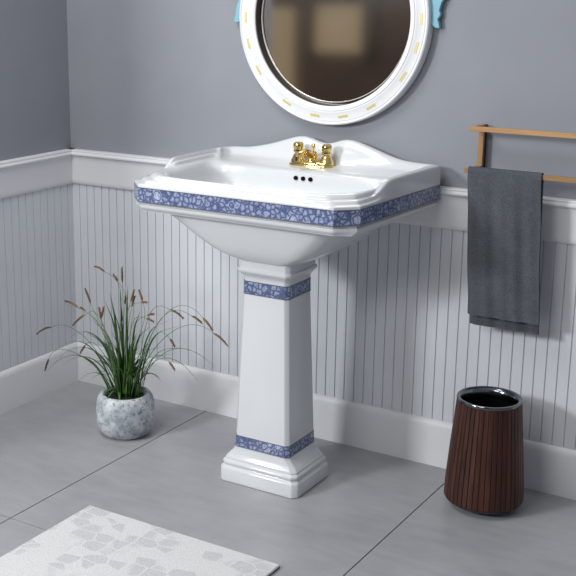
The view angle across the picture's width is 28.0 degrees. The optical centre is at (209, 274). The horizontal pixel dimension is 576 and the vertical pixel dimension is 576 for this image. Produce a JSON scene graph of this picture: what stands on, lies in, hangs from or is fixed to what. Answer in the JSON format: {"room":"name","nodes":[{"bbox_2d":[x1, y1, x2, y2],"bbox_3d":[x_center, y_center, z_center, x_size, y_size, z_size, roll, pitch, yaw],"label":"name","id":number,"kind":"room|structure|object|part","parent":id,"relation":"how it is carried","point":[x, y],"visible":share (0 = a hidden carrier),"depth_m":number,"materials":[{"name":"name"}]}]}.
{"room":"bathroom","nodes":[
{"label":"bathroom","id":0,"kind":"room"},
{"bbox_2d":[0,0,70,160],"bbox_3d":[-0.967,-0.712,3.597,0.120,2.600,1.468,9,17,32],"label":"wall","id":1,"kind":"structure","parent":0,"point":[34,68],"depth_m":4.04,"materials":[{"name":"grey paint"}]},
{"bbox_2d":[0,148,74,198],"bbox_3d":[-0.905,-0.252,3.672,0.030,0.127,1.468,9,17,32],"label":"trim","id":2,"kind":"structure","parent":1,"relation":"attached to","point":[27,174],"depth_m":4.08,"materials":[{"name":"white paint"}]},
{"bbox_2d":[0,183,76,371],"bbox_3d":[-0.916,0.107,3.767,0.008,0.650,1.460,9,17,32],"label":"wainscoting","id":3,"kind":"structure","parent":1,"relation":"attached to","point":[37,259],"depth_m":4.18,"materials":[{"name":"white wood"}]},
{"bbox_2d":[0,342,78,414],"bbox_3d":[-0.909,0.483,3.864,0.019,0.153,1.468,9,17,32],"label":"baseboard","id":4,"kind":"structure","parent":1,"relation":"attached to","point":[21,384],"depth_m":4.25,"materials":[{"name":"white paint"}]},
{"bbox_2d":[0,380,575,575],"bbox_3d":[-1.698,0.909,2.632,6.500,0.060,4.730,9,17,32],"label":"floor","id":5,"kind":"structure","parent":0,"point":[373,513],"depth_m":3.40,"materials":[{"name":"tile"}]},
{"bbox_2d":[36,265,228,439],"bbox_3d":[-0.298,0.251,3.893,0.833,0.588,0.229,8,17,30],"label":"potted plant","id":6,"kind":"object","parent":5,"relation":"on","point":[125,410],"visible":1,"depth_m":3.85,"materials":[{"name":"green plant"}]},
{"bbox_3d":[-0.466,0.334,4.044,0.358,0.111,0.078,9,17,32],"label":"blade","id":7,"kind":"part","parent":6,"relation":"part of","materials":[{"name":"green plant"}]},
{"bbox_3d":[-0.442,0.332,4.027,0.366,0.110,0.004,13,19,40],"label":"stem","id":8,"kind":"part","parent":6,"relation":"part of","materials":[{"name":"green plant"}]},
{"bbox_3d":[-0.433,0.292,4.010,0.344,0.196,0.051,9,17,32],"label":"stem","id":9,"kind":"part","parent":6,"relation":"part of","materials":[{"name":"green plant"}]},
{"bbox_3d":[-0.426,0.320,4.025,0.329,0.133,0.051,9,17,32],"label":"blade","id":10,"kind":"part","parent":6,"relation":"part of","materials":[{"name":"green plant"}]},
{"bbox_3d":[-0.409,0.345,3.925,0.191,0.134,0.063,9,17,32],"label":"blade","id":11,"kind":"part","parent":6,"relation":"part of","materials":[{"name":"green plant"}]},
{"bbox_3d":[-0.397,0.368,3.992,0.007,0.064,0.200,-13,19,-41],"label":"blade","id":12,"kind":"part","parent":6,"relation":"part of","materials":[{"name":"green plant"}]},
{"bbox_3d":[-0.431,0.315,3.974,0.267,0.168,0.014,9,17,32],"label":"blade","id":13,"kind":"part","parent":6,"relation":"part of","materials":[{"name":"green plant"}]},
{"bbox_3d":[-0.375,0.263,3.892,0.125,0.309,0.054,9,17,32],"label":"stem","id":14,"kind":"part","parent":6,"relation":"part of","materials":[{"name":"green plant"}]},
{"bbox_3d":[-0.361,0.267,3.881,0.087,0.307,0.063,9,17,32],"label":"stem","id":15,"kind":"part","parent":6,"relation":"part of","materials":[{"name":"green plant"}]},
{"bbox_3d":[-0.372,0.302,3.956,0.146,0.202,0.022,9,17,32],"label":"blade","id":16,"kind":"part","parent":6,"relation":"part of","materials":[{"name":"green plant"}]},
{"bbox_3d":[-0.329,0.249,3.948,0.008,0.309,0.111,-9,17,-32],"label":"blade","id":17,"kind":"part","parent":6,"relation":"part of","materials":[{"name":"green plant"}]},
{"bbox_3d":[-0.317,0.205,3.858,0.065,0.439,0.016,9,17,32],"label":"stem","id":18,"kind":"part","parent":6,"relation":"part of","materials":[{"name":"green plant"}]},
{"bbox_3d":[-0.313,0.238,3.836,0.011,0.385,0.046,9,17,32],"label":"blade","id":19,"kind":"part","parent":6,"relation":"part of","materials":[{"name":"green plant"}]},
{"bbox_3d":[-0.319,0.376,3.853,0.012,0.111,0.066,7,16,24],"label":"blade","id":20,"kind":"part","parent":6,"relation":"part of","materials":[{"name":"green plant"}]},
{"bbox_3d":[-0.307,0.322,3.864,0.013,0.210,0.041,9,17,32],"label":"blade","id":21,"kind":"part","parent":6,"relation":"part of","materials":[{"name":"green plant"}]},
{"bbox_3d":[-0.309,0.358,3.844,0.026,0.150,0.069,9,17,32],"label":"blade","id":22,"kind":"part","parent":6,"relation":"part of","materials":[{"name":"green plant"}]},
{"bbox_3d":[-0.307,0.267,3.944,0.008,0.276,0.098,-7,16,-25],"label":"blade","id":23,"kind":"part","parent":6,"relation":"part of","materials":[{"name":"green plant"}]},
{"bbox_3d":[-0.302,0.335,3.849,0.012,0.191,0.056,-1,14,-3],"label":"blade","id":24,"kind":"part","parent":6,"relation":"part of","materials":[{"name":"green plant"}]},
{"bbox_3d":[-0.298,0.326,3.872,0.010,0.198,0.030,4,15,14],"label":"blade","id":25,"kind":"part","parent":6,"relation":"part of","materials":[{"name":"green plant"}]},
{"bbox_3d":[-0.293,0.234,3.860,0.008,0.382,0.016,-1,14,-6],"label":"blade","id":26,"kind":"part","parent":6,"relation":"part of","materials":[{"name":"green plant"}]},
{"bbox_3d":[-0.289,0.223,3.859,0.004,0.404,0.003,9,17,32],"label":"stem","id":27,"kind":"part","parent":6,"relation":"part of","materials":[{"name":"green plant"}]},
{"bbox_3d":[-0.280,0.369,3.845,0.011,0.126,0.081,-4,15,-15],"label":"blade","id":28,"kind":"part","parent":6,"relation":"part of","materials":[{"name":"green plant"}]},
{"bbox_3d":[-0.286,0.470,3.927,0.203,0.147,0.203,9,17,32],"label":"pot","id":29,"kind":"part","parent":6,"relation":"part of","materials":[{"name":"stone"}]},
{"bbox_3d":[-0.274,0.226,3.842,0.008,0.406,0.039,-6,16,-21],"label":"blade","id":30,"kind":"part","parent":6,"relation":"part of","materials":[{"name":"green plant"}]},
{"bbox_3d":[-0.277,0.305,3.856,0.010,0.246,0.038,-12,19,-40],"label":"blade","id":31,"kind":"part","parent":6,"relation":"part of","materials":[{"name":"green plant"}]},
{"bbox_3d":[-0.270,0.315,3.865,0.007,0.221,0.033,-7,16,-24],"label":"blade","id":32,"kind":"part","parent":6,"relation":"part of","materials":[{"name":"green plant"}]},
{"bbox_3d":[-0.260,0.374,3.847,0.079,0.118,0.037,9,17,32],"label":"blade","id":33,"kind":"part","parent":6,"relation":"part of","materials":[{"name":"green plant"}]},
{"bbox_3d":[-0.263,0.321,3.857,0.011,0.214,0.045,-7,16,-26],"label":"blade","id":34,"kind":"part","parent":6,"relation":"part of","materials":[{"name":"green plant"}]},
{"bbox_3d":[-0.262,0.383,3.832,0.009,0.107,0.115,-2,15,-7],"label":"blade","id":35,"kind":"part","parent":6,"relation":"part of","materials":[{"name":"green plant"}]},
{"bbox_3d":[-0.253,0.258,3.819,0.077,0.356,0.010,9,17,32],"label":"stem","id":36,"kind":"part","parent":6,"relation":"part of","materials":[{"name":"green plant"}]},
{"bbox_3d":[-0.246,0.267,3.813,0.091,0.340,0.059,9,17,32],"label":"blade","id":37,"kind":"part","parent":6,"relation":"part of","materials":[{"name":"green plant"}]},
{"bbox_3d":[-0.230,0.291,3.821,0.125,0.291,0.054,9,17,32],"label":"blade","id":38,"kind":"part","parent":6,"relation":"part of","materials":[{"name":"green plant"}]},
{"bbox_3d":[-0.203,0.325,3.841,0.143,0.215,0.010,9,17,32],"label":"blade","id":39,"kind":"part","parent":6,"relation":"part of","materials":[{"name":"green plant"}]},
{"bbox_3d":[-0.193,0.306,3.838,0.152,0.254,0.003,9,17,32],"label":"stem","id":40,"kind":"part","parent":6,"relation":"part of","materials":[{"name":"green plant"}]},
{"bbox_3d":[-0.186,0.279,3.801,0.174,0.323,0.050,9,17,32],"label":"blade","id":41,"kind":"part","parent":6,"relation":"part of","materials":[{"name":"green plant"}]},
{"bbox_3d":[-0.193,0.263,3.841,0.136,0.336,0.021,9,17,32],"label":"stem","id":42,"kind":"part","parent":6,"relation":"part of","materials":[{"name":"green plant"}]},
{"bbox_3d":[-0.163,0.289,3.797,0.192,0.306,0.017,9,17,32],"label":"blade","id":43,"kind":"part","parent":6,"relation":"part of","materials":[{"name":"green plant"}]},
{"bbox_3d":[-0.160,0.327,3.841,0.156,0.210,0.038,9,17,32],"label":"blade","id":44,"kind":"part","parent":6,"relation":"part of","materials":[{"name":"green plant"}]},
{"bbox_3d":[-0.160,0.270,3.814,0.238,0.336,0.012,9,17,32],"label":"stem","id":45,"kind":"part","parent":6,"relation":"part of","materials":[{"name":"green plant"}]},
{"bbox_3d":[-0.143,0.356,3.795,0.272,0.178,0.024,9,17,32],"label":"blade","id":46,"kind":"part","parent":6,"relation":"part of","materials":[{"name":"green plant"}]},
{"bbox_3d":[-0.145,0.264,3.739,0.336,0.384,0.060,9,17,32],"label":"stem","id":47,"kind":"part","parent":6,"relation":"part of","materials":[{"name":"green plant"}]},
{"bbox_3d":[-0.131,0.295,3.796,0.316,0.295,0.043,9,17,32],"label":"stem","id":48,"kind":"part","parent":6,"relation":"part of","materials":[{"name":"green plant"}]},
{"bbox_3d":[-0.118,0.339,3.812,0.264,0.202,0.081,9,17,32],"label":"blade","id":49,"kind":"part","parent":6,"relation":"part of","materials":[{"name":"green plant"}]},
{"bbox_2d":[0,505,279,575],"bbox_3d":[-0.363,0.831,2.797,0.646,0.010,1.020,9,17,32],"label":"bath rug","id":50,"kind":"object","parent":5,"relation":"on","point":[93,541],"visible":1,"depth_m":3.09,"materials":[{"name":"white fabric"}]},
{"bbox_2d":[221,259,327,498],"bbox_3d":[0.203,0.289,3.504,0.275,0.708,0.223,9,17,32],"label":"pedestal","id":51,"kind":"object","parent":5,"relation":"on","point":[275,451],"visible":0.96,"depth_m":3.44,"materials":[{"name":"white ceramic"}]},
{"bbox_2d":[134,136,440,265],"bbox_3d":[0.219,-0.225,3.449,0.786,0.314,0.540,9,17,32],"label":"sink basin","id":52,"kind":"object","parent":51,"relation":"on","point":[248,203],"visible":0.99,"depth_m":3.33,"materials":[{"name":"white ceramic"}]},
{"bbox_3d":[0.219,-0.223,3.451,0.766,0.006,0.523,9,17,32],"label":"beaded trim","id":53,"kind":"part","parent":52,"relation":"part of","materials":[{"name":"white ceramic"}]},
{"bbox_2d":[289,141,335,168],"bbox_3d":[0.301,-0.367,3.562,0.158,0.072,0.141,9,17,32],"label":"faucet","id":54,"kind":"object","parent":52,"relation":"on","point":[298,159],"visible":1,"depth_m":3.56,"materials":[{"name":"gold metal"}]},
{"bbox_3d":[0.280,-0.399,3.615,0.032,0.038,0.032,-10,17,-33],"label":"handle","id":55,"kind":"part","parent":54,"relation":"part of","materials":[{"name":"gold metal"}]},
{"bbox_3d":[0.294,-0.367,3.552,0.025,0.041,0.118,9,17,32],"label":"spout","id":56,"kind":"part","parent":54,"relation":"part of","materials":[{"name":"gold metal"}]},
{"bbox_3d":[0.322,-0.369,3.594,0.040,0.035,0.040,9,17,32],"label":"spout","id":57,"kind":"part","parent":54,"relation":"part of","materials":[{"name":"gold metal"}]},
{"bbox_3d":[0.322,-0.348,3.600,0.158,0.016,0.064,9,17,32],"label":"plate","id":58,"kind":"part","parent":54,"relation":"part of","materials":[{"name":"gold metal"}]},
{"bbox_3d":[0.364,-0.385,3.562,0.032,0.038,0.032,-10,17,-33],"label":"handle","id":59,"kind":"part","parent":54,"relation":"part of","materials":[{"name":"gold metal"}]},
{"bbox_2d":[444,386,523,514],"bbox_3d":[0.810,0.516,3.365,0.230,0.337,0.230,9,17,32],"label":"waste bin","id":60,"kind":"object","parent":5,"relation":"on","point":[484,474],"visible":1,"depth_m":3.29,"materials":[{"name":"brown wood"}]},
{"bbox_2d":[67,0,575,199],"bbox_3d":[0.729,-0.669,3.432,3.138,2.600,0.120,9,17,32],"label":"wall","id":61,"kind":"structure","parent":0,"point":[155,78],"depth_m":3.66,"materials":[{"name":"grey paint"}]},
{"bbox_2d":[72,183,575,449],"bbox_3d":[0.747,0.162,3.554,3.010,0.650,0.008,9,17,32],"label":"wainscoting","id":62,"kind":"structure","parent":61,"relation":"attached to","point":[392,329],"depth_m":3.71,"materials":[{"name":"white wood"}]},
{"bbox_2d":[72,149,575,244],"bbox_3d":[0.738,-0.196,3.455,3.018,0.127,0.030,9,17,32],"label":"trim","id":63,"kind":"structure","parent":61,"relation":"attached to","point":[89,167],"depth_m":3.51,"materials":[{"name":"white paint"}]},
{"bbox_2d":[77,342,575,499],"bbox_3d":[0.741,0.538,3.649,3.018,0.153,0.019,9,17,32],"label":"baseboard","id":64,"kind":"structure","parent":61,"relation":"attached to","point":[550,469],"depth_m":3.79,"materials":[{"name":"white paint"}]},
{"bbox_2d":[233,0,444,124],"bbox_3d":[0.383,-0.788,3.538,0.731,0.654,0.038,9,17,32],"label":"wall mirror","id":65,"kind":"object","parent":61,"relation":"attached to","point":[325,62],"visible":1,"depth_m":3.57,"materials":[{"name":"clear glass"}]},
{"bbox_2d":[260,0,409,104],"bbox_3d":[0.386,-0.793,3.554,0.531,0.531,0.006,9,17,32],"label":"mirror glass","id":66,"kind":"object","parent":65,"relation":"attached to","point":[325,52],"depth_m":3.58,"materials":[{"name":"brown mirror"}]},
{"bbox_2d":[464,124,575,182],"bbox_3d":[1.003,-0.328,3.195,0.574,0.140,0.104,9,17,32],"label":"towel rack","id":67,"kind":"object","parent":61,"relation":"attached to","point":[482,129],"visible":0.8,"depth_m":3.24,"materials":[{"name":"brown wood"}]},
{"bbox_3d":[0.794,-0.370,3.361,0.016,0.140,0.012,9,17,32],"label":"post","id":68,"kind":"part","parent":67,"relation":"part of","materials":[{"name":"brown wood"}]},
{"bbox_3d":[0.802,-0.374,3.373,0.014,0.134,0.018,9,17,32],"label":"wall plate","id":69,"kind":"part","parent":67,"relation":"part of","materials":[{"name":"brown wood"}]},
{"bbox_2d":[467,166,543,334],"bbox_3d":[0.850,-0.068,3.311,0.238,0.472,0.037,9,17,32],"label":"bath towel","id":70,"kind":"object","parent":67,"relation":"hanging from","point":[505,206],"visible":1,"depth_m":3.30,"materials":[{"name":"grey fabric"}]}
]}

